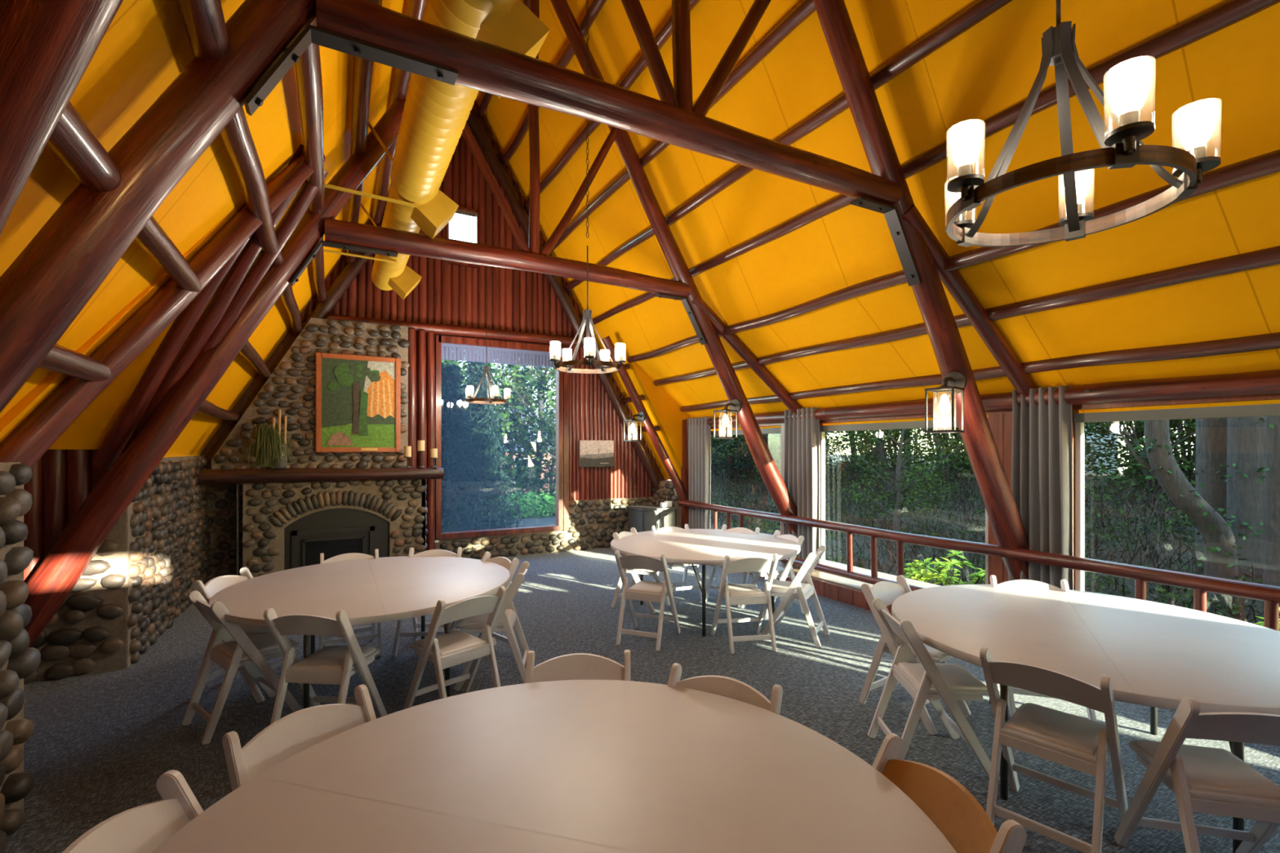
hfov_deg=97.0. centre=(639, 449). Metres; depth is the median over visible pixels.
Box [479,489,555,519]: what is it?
hedge
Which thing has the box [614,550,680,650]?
folding chair
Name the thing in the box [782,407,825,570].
curtain
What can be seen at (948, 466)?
thicket
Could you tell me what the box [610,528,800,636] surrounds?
round table
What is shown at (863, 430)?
thicket
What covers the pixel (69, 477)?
wall
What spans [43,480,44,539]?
wall
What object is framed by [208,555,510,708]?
round table
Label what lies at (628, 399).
purlin
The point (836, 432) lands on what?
thicket
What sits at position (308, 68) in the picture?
purlin
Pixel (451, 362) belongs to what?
thicket
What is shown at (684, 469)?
trim
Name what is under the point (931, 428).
tree
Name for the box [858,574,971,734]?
folding chair
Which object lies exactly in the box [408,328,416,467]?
trim
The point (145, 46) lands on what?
ceiling
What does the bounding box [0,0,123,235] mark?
log
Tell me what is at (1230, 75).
ceiling
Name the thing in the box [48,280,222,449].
ceiling
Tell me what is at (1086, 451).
thicket
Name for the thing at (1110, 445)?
thicket
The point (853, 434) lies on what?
tree
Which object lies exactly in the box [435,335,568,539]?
window
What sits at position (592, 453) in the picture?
picture
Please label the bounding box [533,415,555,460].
tree
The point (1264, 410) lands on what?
window
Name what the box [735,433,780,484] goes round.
thicket
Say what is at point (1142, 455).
thicket
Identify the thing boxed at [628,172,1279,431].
ceiling
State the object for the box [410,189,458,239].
outlet
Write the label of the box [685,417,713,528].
curtain
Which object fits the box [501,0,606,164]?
purlin
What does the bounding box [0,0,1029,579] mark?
roof truss
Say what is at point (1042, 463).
curtain
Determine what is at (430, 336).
trim
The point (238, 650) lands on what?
folding chair
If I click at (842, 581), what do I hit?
wall
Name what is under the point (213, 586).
folding chair
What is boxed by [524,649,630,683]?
folding chair
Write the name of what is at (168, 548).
wall
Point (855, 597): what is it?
baseboard
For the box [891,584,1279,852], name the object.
round table
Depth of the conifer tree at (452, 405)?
11.39 m
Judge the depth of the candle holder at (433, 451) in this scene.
7.73 m
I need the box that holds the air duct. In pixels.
[323,0,550,299]
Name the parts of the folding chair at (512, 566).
leg, leg, backrest, leg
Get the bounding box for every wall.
[0,462,40,852]
[23,449,108,582]
[23,509,126,684]
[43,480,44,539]
[126,455,210,668]
[200,101,671,580]
[651,480,681,528]
[711,393,1279,590]
[776,560,940,591]
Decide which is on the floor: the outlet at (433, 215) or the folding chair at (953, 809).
the folding chair at (953, 809)
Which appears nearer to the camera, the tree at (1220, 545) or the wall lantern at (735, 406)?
the wall lantern at (735, 406)
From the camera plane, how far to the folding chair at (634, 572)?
6.02 m
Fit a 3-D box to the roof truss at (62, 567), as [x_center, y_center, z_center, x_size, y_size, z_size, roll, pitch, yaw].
[-1.106,-1.693,5.723,8.149,6.914,0.262,0,0,-29]
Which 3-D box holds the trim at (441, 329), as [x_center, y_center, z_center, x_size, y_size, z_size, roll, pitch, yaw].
[-2.561,-1.785,8.626,3.970,0.151,0.159,-1,0,-28]
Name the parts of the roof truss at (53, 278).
king post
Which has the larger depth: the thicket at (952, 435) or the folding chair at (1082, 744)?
the thicket at (952, 435)
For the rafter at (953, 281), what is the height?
1.434 m
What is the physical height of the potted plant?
0.720 m
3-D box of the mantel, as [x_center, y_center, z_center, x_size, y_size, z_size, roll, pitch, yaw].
[-3.926,0.334,7.188,2.720,0.195,0.192,0,0,-29]
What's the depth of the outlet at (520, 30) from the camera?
2.85 m
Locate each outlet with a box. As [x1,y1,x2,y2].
[387,265,422,299]
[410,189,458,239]
[475,0,550,98]
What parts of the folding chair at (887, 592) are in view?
leg, backrest, leg, leg, rail, seat, leg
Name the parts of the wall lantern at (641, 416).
bulb, arm, plate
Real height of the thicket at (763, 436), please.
3.954 m
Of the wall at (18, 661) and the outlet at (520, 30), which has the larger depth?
the outlet at (520, 30)
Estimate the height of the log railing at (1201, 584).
0.621 m
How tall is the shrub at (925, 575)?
1.156 m
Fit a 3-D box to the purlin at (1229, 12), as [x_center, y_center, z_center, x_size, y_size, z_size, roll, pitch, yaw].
[2.027,-2.086,4.116,0.141,0.132,12.300,0,0,-29]
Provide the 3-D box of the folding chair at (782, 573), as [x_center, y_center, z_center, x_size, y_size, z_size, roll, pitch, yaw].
[1.397,1.298,5.935,0.531,0.823,0.451,0,0,-21]
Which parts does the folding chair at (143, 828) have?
backrest, leg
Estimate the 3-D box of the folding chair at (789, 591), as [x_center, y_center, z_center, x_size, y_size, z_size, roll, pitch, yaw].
[1.408,1.298,5.134,0.531,0.823,0.451,0,0,29]
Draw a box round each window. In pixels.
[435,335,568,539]
[444,206,479,268]
[711,427,781,535]
[819,417,987,584]
[1073,403,1279,591]
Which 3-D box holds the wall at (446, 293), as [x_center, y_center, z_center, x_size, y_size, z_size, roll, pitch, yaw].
[-2.633,-1.985,8.727,7.700,7.418,0.248,0,0,-29]
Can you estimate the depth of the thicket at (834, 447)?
20.87 m
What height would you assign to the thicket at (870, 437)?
2.467 m
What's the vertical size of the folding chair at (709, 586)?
0.823 m
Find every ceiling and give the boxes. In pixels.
[0,0,409,457]
[0,164,288,442]
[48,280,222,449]
[474,90,690,479]
[500,0,1279,356]
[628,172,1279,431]
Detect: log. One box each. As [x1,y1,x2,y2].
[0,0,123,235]
[0,151,325,467]
[91,143,303,469]
[119,151,304,456]
[197,169,328,356]
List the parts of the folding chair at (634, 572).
leg, backrest, leg, leg, rail, seat, leg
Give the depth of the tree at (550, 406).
31.31 m
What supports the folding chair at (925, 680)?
on the floor
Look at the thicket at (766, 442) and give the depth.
24.86 m
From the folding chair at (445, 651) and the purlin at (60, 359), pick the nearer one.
the purlin at (60, 359)
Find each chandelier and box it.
[465,366,510,404]
[550,245,626,373]
[944,0,1221,247]
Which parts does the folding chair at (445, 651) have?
rail, leg, leg, seat, seat rail, backrest, leg, leg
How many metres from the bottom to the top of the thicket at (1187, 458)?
4.857 m
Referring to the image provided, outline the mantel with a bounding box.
[195,467,444,485]
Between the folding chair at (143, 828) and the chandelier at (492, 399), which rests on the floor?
the folding chair at (143, 828)
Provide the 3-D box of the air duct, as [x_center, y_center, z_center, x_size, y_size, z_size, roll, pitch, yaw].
[-0.795,-2.376,2.299,1.176,0.892,11.599,0,0,-29]
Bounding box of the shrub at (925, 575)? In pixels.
[903,550,985,586]
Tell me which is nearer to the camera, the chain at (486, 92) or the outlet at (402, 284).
the outlet at (402, 284)
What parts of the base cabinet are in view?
cabinet door, cabinet door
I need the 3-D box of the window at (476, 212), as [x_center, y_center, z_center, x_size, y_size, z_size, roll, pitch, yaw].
[-2.712,-3.235,8.621,0.495,0.865,0.102,0,0,-29]
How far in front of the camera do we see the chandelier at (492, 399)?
7.49 m
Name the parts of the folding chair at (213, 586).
leg, backrest, leg, leg, leg, seat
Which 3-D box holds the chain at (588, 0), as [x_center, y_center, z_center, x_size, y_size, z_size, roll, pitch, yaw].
[-0.422,-3.362,4.550,0.020,3.330,0.020,0,0,16]
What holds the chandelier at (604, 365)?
hanging from the chain at (588, 0)
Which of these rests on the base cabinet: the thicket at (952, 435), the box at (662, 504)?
the box at (662, 504)
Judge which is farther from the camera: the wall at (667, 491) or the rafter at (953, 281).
the wall at (667, 491)
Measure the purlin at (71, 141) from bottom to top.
0.139 m
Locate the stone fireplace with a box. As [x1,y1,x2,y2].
[211,317,427,577]
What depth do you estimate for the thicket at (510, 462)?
19.17 m
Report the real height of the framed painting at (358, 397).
1.300 m
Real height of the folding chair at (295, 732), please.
0.823 m
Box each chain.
[485,92,487,323]
[586,0,589,238]
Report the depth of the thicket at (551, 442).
20.61 m
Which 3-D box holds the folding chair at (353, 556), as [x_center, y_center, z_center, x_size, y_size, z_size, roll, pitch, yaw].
[-2.432,1.298,4.753,0.451,0.823,0.531,0,0,-29]
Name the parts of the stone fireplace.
door frame, firebox glass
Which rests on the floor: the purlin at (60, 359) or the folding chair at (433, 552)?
the folding chair at (433, 552)
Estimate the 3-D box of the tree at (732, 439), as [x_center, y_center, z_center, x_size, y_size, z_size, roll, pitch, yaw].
[2.647,-1.481,22.744,4.524,7.779,4.636,0,0,21]
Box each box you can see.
[660,502,666,506]
[664,501,671,506]
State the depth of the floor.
3.76 m
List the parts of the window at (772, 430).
frame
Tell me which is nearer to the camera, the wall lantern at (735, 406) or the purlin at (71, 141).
the purlin at (71, 141)
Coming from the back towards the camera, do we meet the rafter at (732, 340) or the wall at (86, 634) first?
the rafter at (732, 340)
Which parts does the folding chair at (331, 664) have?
leg, leg, backrest, seat rail, seat, leg, leg, rail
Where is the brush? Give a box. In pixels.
[711,462,1279,626]
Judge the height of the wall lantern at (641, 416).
0.480 m
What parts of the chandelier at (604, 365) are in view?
bulb, bulb, arm, arm, rod, arm, bulb, arm, arm, bulb, bulb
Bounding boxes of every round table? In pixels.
[152,680,956,852]
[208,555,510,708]
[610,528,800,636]
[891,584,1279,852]
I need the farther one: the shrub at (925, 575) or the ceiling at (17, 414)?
the shrub at (925, 575)
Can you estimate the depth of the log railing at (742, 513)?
8.33 m
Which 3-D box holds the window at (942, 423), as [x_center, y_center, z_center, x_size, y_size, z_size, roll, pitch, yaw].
[2.819,0.614,6.293,0.100,1.822,2.130,0,0,-29]
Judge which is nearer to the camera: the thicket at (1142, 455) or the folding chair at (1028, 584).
the folding chair at (1028, 584)
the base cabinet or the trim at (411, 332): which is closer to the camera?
the trim at (411, 332)
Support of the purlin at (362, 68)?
attached to the roof truss at (62, 567)
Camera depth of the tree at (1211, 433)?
9.06 m
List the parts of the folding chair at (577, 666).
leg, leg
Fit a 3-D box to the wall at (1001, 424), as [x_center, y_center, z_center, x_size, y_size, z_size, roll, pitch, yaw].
[3.710,0.515,4.631,0.120,2.130,11.600,0,0,-29]
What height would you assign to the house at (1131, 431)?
4.750 m
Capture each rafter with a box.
[601,335,688,500]
[691,294,803,413]
[899,203,1037,396]
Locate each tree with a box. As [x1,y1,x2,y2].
[441,348,525,449]
[441,360,524,531]
[441,363,496,532]
[467,351,555,494]
[491,364,535,405]
[506,365,555,408]
[509,365,555,408]
[510,369,529,406]
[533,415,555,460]
[711,435,746,461]
[711,435,759,482]
[738,435,780,465]
[840,427,968,556]
[849,434,857,464]
[871,429,898,480]
[914,427,950,460]
[1084,419,1195,480]
[1117,419,1245,617]
[1191,417,1226,575]
[1215,416,1263,584]
[1251,415,1279,624]
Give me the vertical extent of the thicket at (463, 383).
4.836 m
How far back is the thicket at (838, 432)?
21.46 m
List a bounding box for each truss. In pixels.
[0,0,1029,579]
[23,0,797,648]
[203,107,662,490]
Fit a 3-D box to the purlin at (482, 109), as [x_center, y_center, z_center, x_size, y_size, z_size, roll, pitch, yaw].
[0.472,-5.146,3.272,0.150,0.135,12.300,0,0,-29]
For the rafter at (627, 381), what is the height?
2.669 m
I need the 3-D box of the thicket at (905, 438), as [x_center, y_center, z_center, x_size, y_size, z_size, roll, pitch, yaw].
[10.079,-0.832,21.954,3.394,4.180,3.181,0,0,-36]
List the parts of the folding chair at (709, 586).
leg, backrest, leg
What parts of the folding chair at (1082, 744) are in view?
leg, leg, backrest, seat rail, seat, leg, leg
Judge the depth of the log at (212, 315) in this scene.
4.25 m
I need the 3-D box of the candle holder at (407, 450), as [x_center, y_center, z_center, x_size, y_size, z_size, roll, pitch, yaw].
[-3.125,0.102,7.611,0.100,0.285,0.098,0,0,-29]
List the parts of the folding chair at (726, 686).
leg, backrest, leg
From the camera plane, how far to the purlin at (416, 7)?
5.88 m
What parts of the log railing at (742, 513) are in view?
rail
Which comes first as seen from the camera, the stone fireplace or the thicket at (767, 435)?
the stone fireplace
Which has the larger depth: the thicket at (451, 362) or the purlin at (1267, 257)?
the thicket at (451, 362)
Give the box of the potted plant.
[240,409,298,468]
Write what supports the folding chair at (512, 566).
on the floor
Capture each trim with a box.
[326,314,593,346]
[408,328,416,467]
[417,330,426,550]
[426,331,435,551]
[680,419,688,528]
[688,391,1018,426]
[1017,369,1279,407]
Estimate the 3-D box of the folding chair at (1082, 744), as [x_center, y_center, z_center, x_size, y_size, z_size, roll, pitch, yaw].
[1.833,1.298,2.506,0.531,0.823,0.451,0,0,-41]
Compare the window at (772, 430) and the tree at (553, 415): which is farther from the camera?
the tree at (553, 415)
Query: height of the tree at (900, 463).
4.406 m
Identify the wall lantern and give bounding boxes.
[623,411,645,441]
[713,399,742,439]
[924,371,966,433]
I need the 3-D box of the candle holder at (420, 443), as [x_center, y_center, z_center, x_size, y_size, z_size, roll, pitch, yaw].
[-2.976,0.062,7.692,0.100,0.365,0.098,0,0,-29]
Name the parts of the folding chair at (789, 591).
rail, seat, leg, leg, leg, seat rail, backrest, leg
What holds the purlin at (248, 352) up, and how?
attached to the roof truss at (62, 567)
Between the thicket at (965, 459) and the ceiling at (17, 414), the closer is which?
the ceiling at (17, 414)
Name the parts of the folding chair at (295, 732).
leg, backrest, leg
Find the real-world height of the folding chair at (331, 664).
0.823 m
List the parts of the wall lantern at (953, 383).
bulb, arm, plate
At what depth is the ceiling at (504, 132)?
9.19 m
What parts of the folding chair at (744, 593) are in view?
leg, leg, seat, seat rail, backrest, leg, leg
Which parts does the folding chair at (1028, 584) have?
leg, backrest, leg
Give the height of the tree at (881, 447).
8.413 m
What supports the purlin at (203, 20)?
attached to the roof truss at (62, 567)
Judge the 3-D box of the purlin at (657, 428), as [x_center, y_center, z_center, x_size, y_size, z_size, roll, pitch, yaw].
[0.133,-0.353,9.699,0.092,0.092,0.680,0,0,-29]
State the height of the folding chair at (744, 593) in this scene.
0.823 m
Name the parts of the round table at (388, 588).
leg, leg, leg, leg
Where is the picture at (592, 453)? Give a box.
[578,440,613,466]
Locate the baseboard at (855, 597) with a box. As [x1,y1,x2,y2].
[743,572,892,615]
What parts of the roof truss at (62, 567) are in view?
king post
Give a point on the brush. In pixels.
(1147, 548)
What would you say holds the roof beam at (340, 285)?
attached to the wall at (446, 293)
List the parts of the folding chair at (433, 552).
leg, leg, backrest, leg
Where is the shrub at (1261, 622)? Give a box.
[1255,606,1279,631]
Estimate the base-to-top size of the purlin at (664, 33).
0.144 m
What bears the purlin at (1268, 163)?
attached to the rafter at (732, 340)
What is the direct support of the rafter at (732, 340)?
attached to the roof truss at (62, 567)
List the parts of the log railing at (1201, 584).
rail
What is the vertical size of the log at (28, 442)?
2.467 m
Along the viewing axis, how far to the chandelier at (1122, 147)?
1.54 m
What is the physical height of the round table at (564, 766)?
0.740 m
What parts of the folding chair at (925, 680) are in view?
leg, backrest, seat rail, leg, leg, seat, leg, rail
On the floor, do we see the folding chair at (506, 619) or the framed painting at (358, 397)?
the folding chair at (506, 619)
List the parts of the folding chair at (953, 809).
leg, backrest, leg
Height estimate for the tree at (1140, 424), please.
5.774 m
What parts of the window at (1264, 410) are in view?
frame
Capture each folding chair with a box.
[62,769,203,852]
[182,590,302,744]
[190,567,284,702]
[222,684,376,791]
[263,608,387,724]
[319,548,382,657]
[391,546,462,656]
[403,586,506,709]
[449,551,520,664]
[453,561,528,690]
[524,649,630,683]
[610,527,669,613]
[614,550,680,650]
[651,524,702,605]
[666,662,782,714]
[706,524,759,608]
[711,553,778,653]
[740,529,804,619]
[760,545,829,648]
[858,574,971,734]
[867,598,999,780]
[871,733,1026,852]
[979,646,1128,852]
[990,575,1097,721]
[1114,697,1279,852]
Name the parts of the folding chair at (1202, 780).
rail, leg, leg, seat, backrest, seat rail, leg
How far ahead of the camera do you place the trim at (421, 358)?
8.19 m
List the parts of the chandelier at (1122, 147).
bulb, lamp shade, bulb, arm, arm, rod, arm, bulb, arm, arm, bulb, lamp shade, bulb, lamp shade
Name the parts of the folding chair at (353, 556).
leg, leg, backrest, leg, leg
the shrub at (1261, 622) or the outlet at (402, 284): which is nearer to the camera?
the shrub at (1261, 622)
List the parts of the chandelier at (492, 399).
arm, arm, arm, arm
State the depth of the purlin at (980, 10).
4.27 m
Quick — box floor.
[4,547,1279,852]
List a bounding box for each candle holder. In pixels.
[403,446,411,467]
[417,440,425,467]
[430,448,437,466]
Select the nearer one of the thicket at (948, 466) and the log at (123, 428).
the log at (123, 428)
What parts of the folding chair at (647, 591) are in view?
leg, leg, backrest, seat rail, seat, leg, leg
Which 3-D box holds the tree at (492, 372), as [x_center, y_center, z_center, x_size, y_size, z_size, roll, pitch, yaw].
[-6.116,-1.048,19.881,3.749,6.751,3.872,0,0,21]
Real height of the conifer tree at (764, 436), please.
7.963 m
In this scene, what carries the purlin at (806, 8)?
attached to the roof truss at (62, 567)
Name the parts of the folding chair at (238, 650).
leg, backrest, seat rail, leg, leg, seat, leg, rail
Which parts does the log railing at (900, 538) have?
rail, rail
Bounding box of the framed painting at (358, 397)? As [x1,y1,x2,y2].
[315,352,400,452]
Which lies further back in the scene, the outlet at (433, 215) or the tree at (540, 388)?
the tree at (540, 388)
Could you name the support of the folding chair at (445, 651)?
on the floor
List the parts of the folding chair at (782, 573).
leg, seat, rail, leg, backrest, leg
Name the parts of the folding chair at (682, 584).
leg, backrest, seat, leg, leg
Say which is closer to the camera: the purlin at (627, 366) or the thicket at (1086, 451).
the purlin at (627, 366)
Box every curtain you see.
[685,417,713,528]
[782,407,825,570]
[1008,385,1088,590]
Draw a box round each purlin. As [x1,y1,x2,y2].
[37,343,111,382]
[45,101,201,292]
[176,0,302,333]
[196,400,240,421]
[239,340,271,377]
[294,17,326,302]
[346,0,382,263]
[372,0,426,226]
[476,0,528,117]
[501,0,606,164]
[523,0,700,210]
[550,0,816,253]
[564,0,1013,291]
[584,0,1279,328]
[608,363,630,373]
[621,394,644,403]
[626,149,1279,362]
[635,425,660,431]
[653,245,1279,386]
[680,332,1279,412]
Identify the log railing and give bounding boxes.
[678,499,782,561]
[781,515,1006,591]
[1005,548,1279,631]
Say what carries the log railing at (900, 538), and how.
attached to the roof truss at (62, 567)
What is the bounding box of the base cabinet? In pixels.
[626,504,677,532]
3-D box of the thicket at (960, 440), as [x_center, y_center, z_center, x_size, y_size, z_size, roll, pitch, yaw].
[10.960,-0.678,16.871,3.440,4.463,3.225,0,0,0]
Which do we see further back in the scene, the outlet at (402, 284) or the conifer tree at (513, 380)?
the conifer tree at (513, 380)
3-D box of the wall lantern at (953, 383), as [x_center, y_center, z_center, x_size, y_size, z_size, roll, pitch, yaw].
[2.362,-0.367,4.354,0.300,0.480,0.207,0,0,-41]
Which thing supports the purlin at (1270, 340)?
attached to the ceiling at (1244, 217)
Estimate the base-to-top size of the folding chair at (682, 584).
0.823 m
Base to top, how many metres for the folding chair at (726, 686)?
0.823 m
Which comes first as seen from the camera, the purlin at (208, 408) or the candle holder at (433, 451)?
the purlin at (208, 408)
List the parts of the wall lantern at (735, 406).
bulb, arm, plate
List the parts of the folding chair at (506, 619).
rail, seat, leg, seat rail, leg, leg, backrest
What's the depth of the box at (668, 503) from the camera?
9.51 m
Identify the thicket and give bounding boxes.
[441,352,536,500]
[441,353,555,501]
[460,379,527,493]
[487,406,537,501]
[495,407,555,502]
[542,442,555,486]
[733,435,773,468]
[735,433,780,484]
[762,434,780,467]
[766,435,780,463]
[767,430,868,483]
[825,430,877,487]
[825,431,841,462]
[831,430,897,465]
[838,430,893,471]
[840,428,914,484]
[862,429,929,471]
[884,426,970,479]
[888,426,974,493]
[911,426,972,471]
[949,439,975,479]
[1084,418,1195,500]
[1084,419,1195,491]
[1084,422,1125,476]
[1098,418,1195,487]
[1173,420,1195,463]

